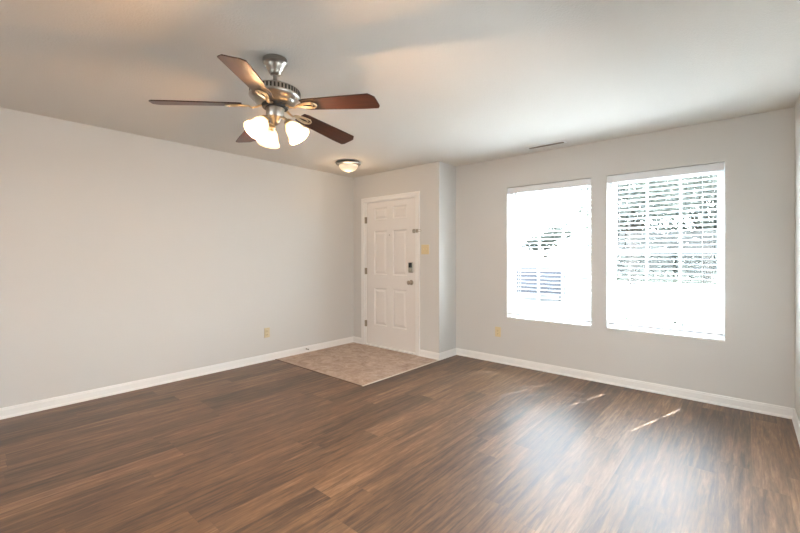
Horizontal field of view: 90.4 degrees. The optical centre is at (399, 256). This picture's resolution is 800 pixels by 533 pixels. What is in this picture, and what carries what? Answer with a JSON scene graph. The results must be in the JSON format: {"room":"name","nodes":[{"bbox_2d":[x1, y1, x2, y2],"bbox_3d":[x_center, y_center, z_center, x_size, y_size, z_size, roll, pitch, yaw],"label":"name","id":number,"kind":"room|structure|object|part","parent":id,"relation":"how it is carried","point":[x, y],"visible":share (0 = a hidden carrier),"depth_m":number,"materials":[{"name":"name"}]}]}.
{"room":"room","nodes":[
{"label":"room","id":0,"kind":"room"},
{"bbox_2d":[0,107,352,407],"bbox_3d":[-2.928,0.053,3.459,0.160,2.440,7.688,0,0,41],"label":"wall","id":1,"kind":"structure","parent":0,"point":[125,257],"depth_m":3.89,"materials":[{"name":"grey paint"}]},
{"bbox_2d":[0,337,352,419],"bbox_3d":[-2.983,1.230,3.260,0.018,0.085,6.994,0,0,41],"label":"baseboard","id":2,"kind":"structure","parent":1,"relation":"attached to","point":[40,405],"depth_m":3.87,"materials":[{"name":"white paint"}]},
{"bbox_2d":[264,327,269,337],"bbox_3d":[-1.617,0.928,4.834,0.009,0.118,0.074,0,0,41],"label":"wall outlet","id":3,"kind":"object","parent":1,"relation":"attached to","point":[266,330],"visible":1,"depth_m":4.83,"materials":[{"name":"beige plastic"}]},
{"bbox_2d":[275,359,361,385],"bbox_3d":[-0.954,1.270,4.402,1.540,0.005,0.016,0,0,41],"label":"trim","id":4,"kind":"structure","parent":1,"relation":"attached to","point":[275,359],"depth_m":4.30,"materials":[{"name":"brown wood"}]},
{"bbox_2d":[353,163,430,350],"bbox_3d":[-0.105,0.053,5.483,1.436,2.440,0.140,0,0,41],"label":"wall","id":5,"kind":"structure","parent":0,"point":[414,178],"depth_m":5.28,"materials":[{"name":"grey paint"}]},
{"bbox_2d":[353,336,360,343],"bbox_3d":[-0.629,1.230,5.835,0.184,0.085,0.018,0,0,41],"label":"baseboard","id":6,"kind":"structure","parent":5,"relation":"attached to","point":[355,339],"depth_m":5.83,"materials":[{"name":"white paint"}]},
{"bbox_2d":[361,191,421,355],"bbox_3d":[-0.102,0.217,5.439,1.129,2.105,0.201,0,0,41],"label":"door","id":7,"kind":"structure","parent":5,"relation":"in","point":[390,224],"depth_m":5.41,"materials":[{"name":"white paint"}]},
{"bbox_2d":[421,245,428,253],"bbox_3d":[0.314,-0.087,5.013,0.122,0.122,0.018,0,0,41],"label":"light switch","id":8,"kind":"object","parent":5,"relation":"attached to","point":[424,248],"visible":1,"depth_m":5.01,"materials":[{"name":"beige plastic"}]},
{"bbox_2d":[0,342,799,532],"bbox_3d":[-1.101,1.331,1.867,5.006,0.123,7.688,0,0,41],"label":"floor","id":9,"kind":"structure","parent":0,"point":[456,443],"depth_m":2.53,"materials":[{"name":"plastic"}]},
{"bbox_2d":[0,0,799,177],"bbox_3d":[-1.101,-1.267,1.867,5.006,0.200,7.688,0,0,41],"label":"ceiling","id":10,"kind":"structure","parent":0,"point":[453,82],"depth_m":2.44,"materials":[{"name":"white paint"}]},
{"bbox_2d":[149,54,379,148],"bbox_3d":[-0.730,-0.913,2.392,1.241,0.508,1.222,0,0,41],"label":"ceiling fan","id":11,"kind":"object","parent":10,"relation":"hanging from","point":[276,97],"visible":1,"depth_m":2.28,"materials":[{"name":"brown wood"}]},
{"bbox_3d":[-1.133,-0.857,2.225,0.460,0.006,0.137,-6,13,-19],"label":"fan blade","id":12,"kind":"part","parent":11,"relation":"part of","materials":[{"name":"brown wood"}]},
{"bbox_3d":[-0.737,-0.870,1.942,0.137,0.006,0.460,11,2,-1],"label":"fan blade","id":13,"kind":"part","parent":11,"relation":"part of","materials":[{"name":"brown wood"}]},
{"bbox_3d":[-0.985,-0.853,2.689,0.137,0.006,0.460,-14,2,-37],"label":"fan blade","id":14,"kind":"part","parent":11,"relation":"part of","materials":[{"name":"brown wood"}]},
{"bbox_3d":[-0.799,-0.730,2.233,0.137,0.140,0.137,0,0,41],"label":"lamp shade","id":15,"kind":"part","parent":11,"relation":"part of","materials":[{"name":"white glass"}]},
{"bbox_3d":[-0.791,-0.749,2.253,0.051,0.072,0.066,0,0,41],"label":"light bulb","id":16,"kind":"part","parent":11,"relation":"part of","materials":[{"name":"white glass"}]},
{"bbox_3d":[-0.812,-0.730,2.473,0.137,0.140,0.136,0,0,41],"label":"lamp shade","id":17,"kind":"part","parent":11,"relation":"part of","materials":[{"name":"white glass"}]},
{"bbox_3d":[-0.774,-0.795,2.418,0.081,0.064,0.053,0,0,41],"label":"lamp arm","id":18,"kind":"part","parent":11,"relation":"part of","materials":[{"name":"silver metal"}]},
{"bbox_3d":[-0.668,-0.795,2.352,0.080,0.064,0.053,0,0,27],"label":"lamp arm","id":19,"kind":"part","parent":11,"relation":"part of","materials":[{"name":"silver metal"}]},
{"bbox_3d":[-0.598,-0.730,2.340,0.134,0.140,0.133,0,0,41],"label":"lamp shade","id":20,"kind":"part","parent":11,"relation":"part of","materials":[{"name":"white glass"}]},
{"bbox_3d":[-0.499,-0.857,2.693,0.137,0.006,0.460,-14,-13,33],"label":"fan blade","id":21,"kind":"part","parent":11,"relation":"part of","materials":[{"name":"brown wood"}]},
{"bbox_3d":[-0.345,-0.863,2.231,0.460,0.006,0.137,4,-10,17],"label":"fan blade","id":22,"kind":"part","parent":11,"relation":"part of","materials":[{"name":"brown wood"}]},
{"bbox_2d":[336,160,360,172],"bbox_3d":[-0.637,-1.099,4.913,0.308,0.136,0.308,0,0,41],"label":"flush ceiling light","id":23,"kind":"object","parent":10,"relation":"attached to","point":[348,166],"visible":1,"depth_m":4.83,"materials":[{"name":"white glass"}]},
{"bbox_3d":[-0.637,-1.089,4.913,0.234,0.084,0.234,0,0,41],"label":"lamp shade","id":24,"kind":"part","parent":23,"relation":"part of","materials":[{"name":"white glass"}]},
{"bbox_2d":[527,141,566,149],"bbox_3d":[1.529,-1.161,4.162,0.401,0.011,0.081,0,0,41],"label":"ceiling vent","id":25,"kind":"object","parent":10,"relation":"in","point":[559,142],"visible":1,"depth_m":4.14,"materials":[{"name":"white metal"}]},
{"bbox_2d":[431,161,455,352],"bbox_3d":[0.611,0.053,5.120,0.120,2.440,0.534,0,0,41],"label":"wall","id":26,"kind":"structure","parent":0,"point":[443,175],"depth_m":4.96,"materials":[{"name":"grey paint"}]},
{"bbox_2d":[362,360,439,385],"bbox_3d":[0.055,1.270,4.374,0.018,0.006,1.289,0,0,41],"label":"trim","id":27,"kind":"structure","parent":26,"relation":"attached to","point":[437,360],"depth_m":4.26,"materials":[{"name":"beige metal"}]},
{"bbox_2d":[419,348,455,359],"bbox_3d":[0.492,1.230,5.106,0.316,0.085,0.392,0,0,41],"label":"baseboard","id":28,"kind":"structure","parent":26,"relation":"attached to","point":[423,353],"depth_m":4.97,"materials":[{"name":"white paint"}]},
{"bbox_2d":[456,107,794,407],"bbox_3d":[1.959,0.053,4.193,3.130,2.440,0.160,0,0,41],"label":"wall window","id":29,"kind":"structure","parent":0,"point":[755,361],"depth_m":3.69,"materials":[{"name":"grey paint"}]},
{"bbox_2d":[495,327,500,336],"bbox_3d":[1.173,0.905,4.766,0.074,0.118,0.009,0,0,41],"label":"wall outlet","id":30,"kind":"object","parent":29,"relation":"attached to","point":[497,329],"visible":1,"depth_m":4.76,"materials":[{"name":"beige plastic"}]},
{"bbox_2d":[507,185,590,326],"bbox_3d":[1.664,-0.041,4.446,0.928,1.538,0.166,0,0,41],"label":"window","id":31,"kind":"structure","parent":29,"relation":"attached to","point":[513,254],"depth_m":4.53,"materials":[{"name":"plastic"}]},
{"bbox_3d":[1.643,0.721,4.421,0.926,0.014,0.101,0,0,41],"label":"sill","id":32,"kind":"part","parent":31,"relation":"part of","materials":[{"name":"white paint"}]},
{"bbox_3d":[1.689,0.312,4.474,0.860,0.764,0.026,0,0,41],"label":"sash","id":33,"kind":"part","parent":31,"relation":"part of","materials":[{"name":"plastic"}]},
{"bbox_3d":[1.707,-0.405,4.495,0.860,0.742,0.026,0,0,41],"label":"sash","id":34,"kind":"part","parent":31,"relation":"part of","materials":[{"name":"plastic"}]},
{"bbox_2d":[507,178,590,321],"bbox_3d":[1.631,-0.061,4.407,0.922,1.483,0.075,0,0,41],"label":"window blind","id":35,"kind":"object","parent":29,"relation":"attached to","point":[583,182],"visible":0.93,"depth_m":4.38,"materials":[{"name":"plastic"}]},
{"bbox_3d":[1.637,0.672,4.415,0.910,0.016,0.050,0,0,41],"label":"rail","id":36,"kind":"part","parent":35,"relation":"part of","materials":[{"name":"plastic"}]},
{"bbox_2d":[456,348,793,418],"bbox_3d":[1.900,1.230,4.126,3.130,0.085,0.018,0,0,41],"label":"baseboard","id":37,"kind":"structure","parent":29,"relation":"attached to","point":[742,404],"depth_m":3.76,"materials":[{"name":"white paint"}]},
{"bbox_2d":[607,170,724,341],"bbox_3d":[2.471,-0.041,3.743,0.920,1.538,0.166,0,0,41],"label":"window","id":38,"kind":"structure","parent":29,"relation":"attached to","point":[612,258],"depth_m":3.70,"materials":[{"name":"plastic"}]},
{"bbox_3d":[2.449,0.721,3.719,0.918,0.014,0.101,0,0,41],"label":"sill","id":39,"kind":"part","parent":38,"relation":"part of","materials":[{"name":"white paint"}]},
{"bbox_3d":[2.495,0.312,3.771,0.852,0.764,0.026,0,0,41],"label":"sash","id":40,"kind":"part","parent":38,"relation":"part of","materials":[{"name":"plastic"}]},
{"bbox_3d":[2.513,-0.405,3.792,0.852,0.742,0.026,0,0,41],"label":"sash","id":41,"kind":"part","parent":38,"relation":"part of","materials":[{"name":"plastic"}]},
{"bbox_2d":[607,162,724,335],"bbox_3d":[2.437,-0.061,3.704,0.914,1.483,0.075,0,0,41],"label":"window blind","id":42,"kind":"object","parent":29,"relation":"attached to","point":[714,167],"visible":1,"depth_m":3.67,"materials":[{"name":"plastic"}]},
{"bbox_3d":[2.444,0.672,3.712,0.902,0.016,0.050,0,0,41],"label":"rail","id":43,"kind":"part","parent":42,"relation":"part of","materials":[{"name":"plastic"}]},
{"bbox_3d":[2.672,-0.041,3.513,0.002,1.426,0.055,0,0,41],"label":"ladder cord","id":44,"kind":"part","parent":42,"relation":"part of","materials":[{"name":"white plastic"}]},
{"bbox_2d":[795,93,799,422],"bbox_3d":[0.725,0.053,0.275,0.160,2.440,7.688,0,0,41],"label":"wall","id":45,"kind":"structure","parent":0,"point":[797,106],"depth_m":2.95,"materials":[{"name":"grey paint"}]},
{"bbox_2d":[792,408,799,445],"bbox_3d":[2.630,1.230,2.595,0.018,0.085,1.368,0,0,41],"label":"baseboard","id":46,"kind":"structure","parent":45,"relation":"attached to","point":[795,419],"depth_m":2.90,"materials":[{"name":"white paint"}]},
{"label":"outside","id":47,"kind":"structure","parent":0,"visible":0},
{"bbox_2d":[516,292,653,318],"bbox_3d":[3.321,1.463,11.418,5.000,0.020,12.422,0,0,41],"label":"driveway","id":48,"kind":"structure","parent":47,"point":[572,296],"depth_m":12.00,"materials":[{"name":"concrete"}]},
{"bbox_2d":[516,257,564,300],"bbox_3d":[5.034,0.743,14.495,1.760,1.420,4.310,0,0,21],"label":"parked car","id":49,"kind":"object","parent":48,"relation":"on","point":[530,276],"visible":0.54,"depth_m":12.60,"materials":[{"name":"blue paint"}]},
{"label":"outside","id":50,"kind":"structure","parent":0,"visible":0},
{"bbox_2d":[563,263,716,331],"bbox_3d":[31.065,1.523,35.634,120.000,0.100,85.452,0,0,41],"label":"lawn","id":51,"kind":"structure","parent":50,"point":[566,266],"depth_m":14.23,"materials":[{"name":"white"}]},
{"bbox_2d":[517,221,581,256],"bbox_3d":[13.227,-0.839,35.942,5.617,4.641,5.694,0,0,41],"label":"tree","id":52,"kind":"object","parent":51,"relation":"on","point":[546,244],"visible":0.64,"depth_m":34.85,"materials":[{"name":"green plant"}]},
{"bbox_2d":[587,222,716,278],"bbox_3d":[17.308,-0.422,26.007,9.611,4.174,2.035,0,0,14],"label":"hedge","id":53,"kind":"object","parent":51,"relation":"on","point":[619,258],"visible":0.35,"depth_m":25.63,"materials":[{"name":"green plant"}]},
{"bbox_2d":[660,172,716,281],"bbox_3d":[17.970,-2.212,22.938,5.446,7.382,6.030,0,0,12],"label":"tree","id":54,"kind":"object","parent":51,"relation":"on","point":[713,175],"visible":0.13,"depth_m":22.34,"materials":[{"name":"green plant"}]},
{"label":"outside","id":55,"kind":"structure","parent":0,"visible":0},
{"bbox_2d":[565,280,716,298],"bbox_3d":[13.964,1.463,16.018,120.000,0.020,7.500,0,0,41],"label":"road","id":56,"kind":"structure","parent":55,"point":[580,284],"depth_m":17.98,"materials":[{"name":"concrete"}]},
{"bbox_2d":[575,176,700,283],"bbox_3d":[12.414,-1.864,21.151,5.773,6.686,5.415,0,0,41],"label":"tree","id":57,"kind":"object","parent":56,"relation":"on","point":[628,211],"visible":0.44,"depth_m":19.89,"materials":[{"name":"green plant"}]}
]}

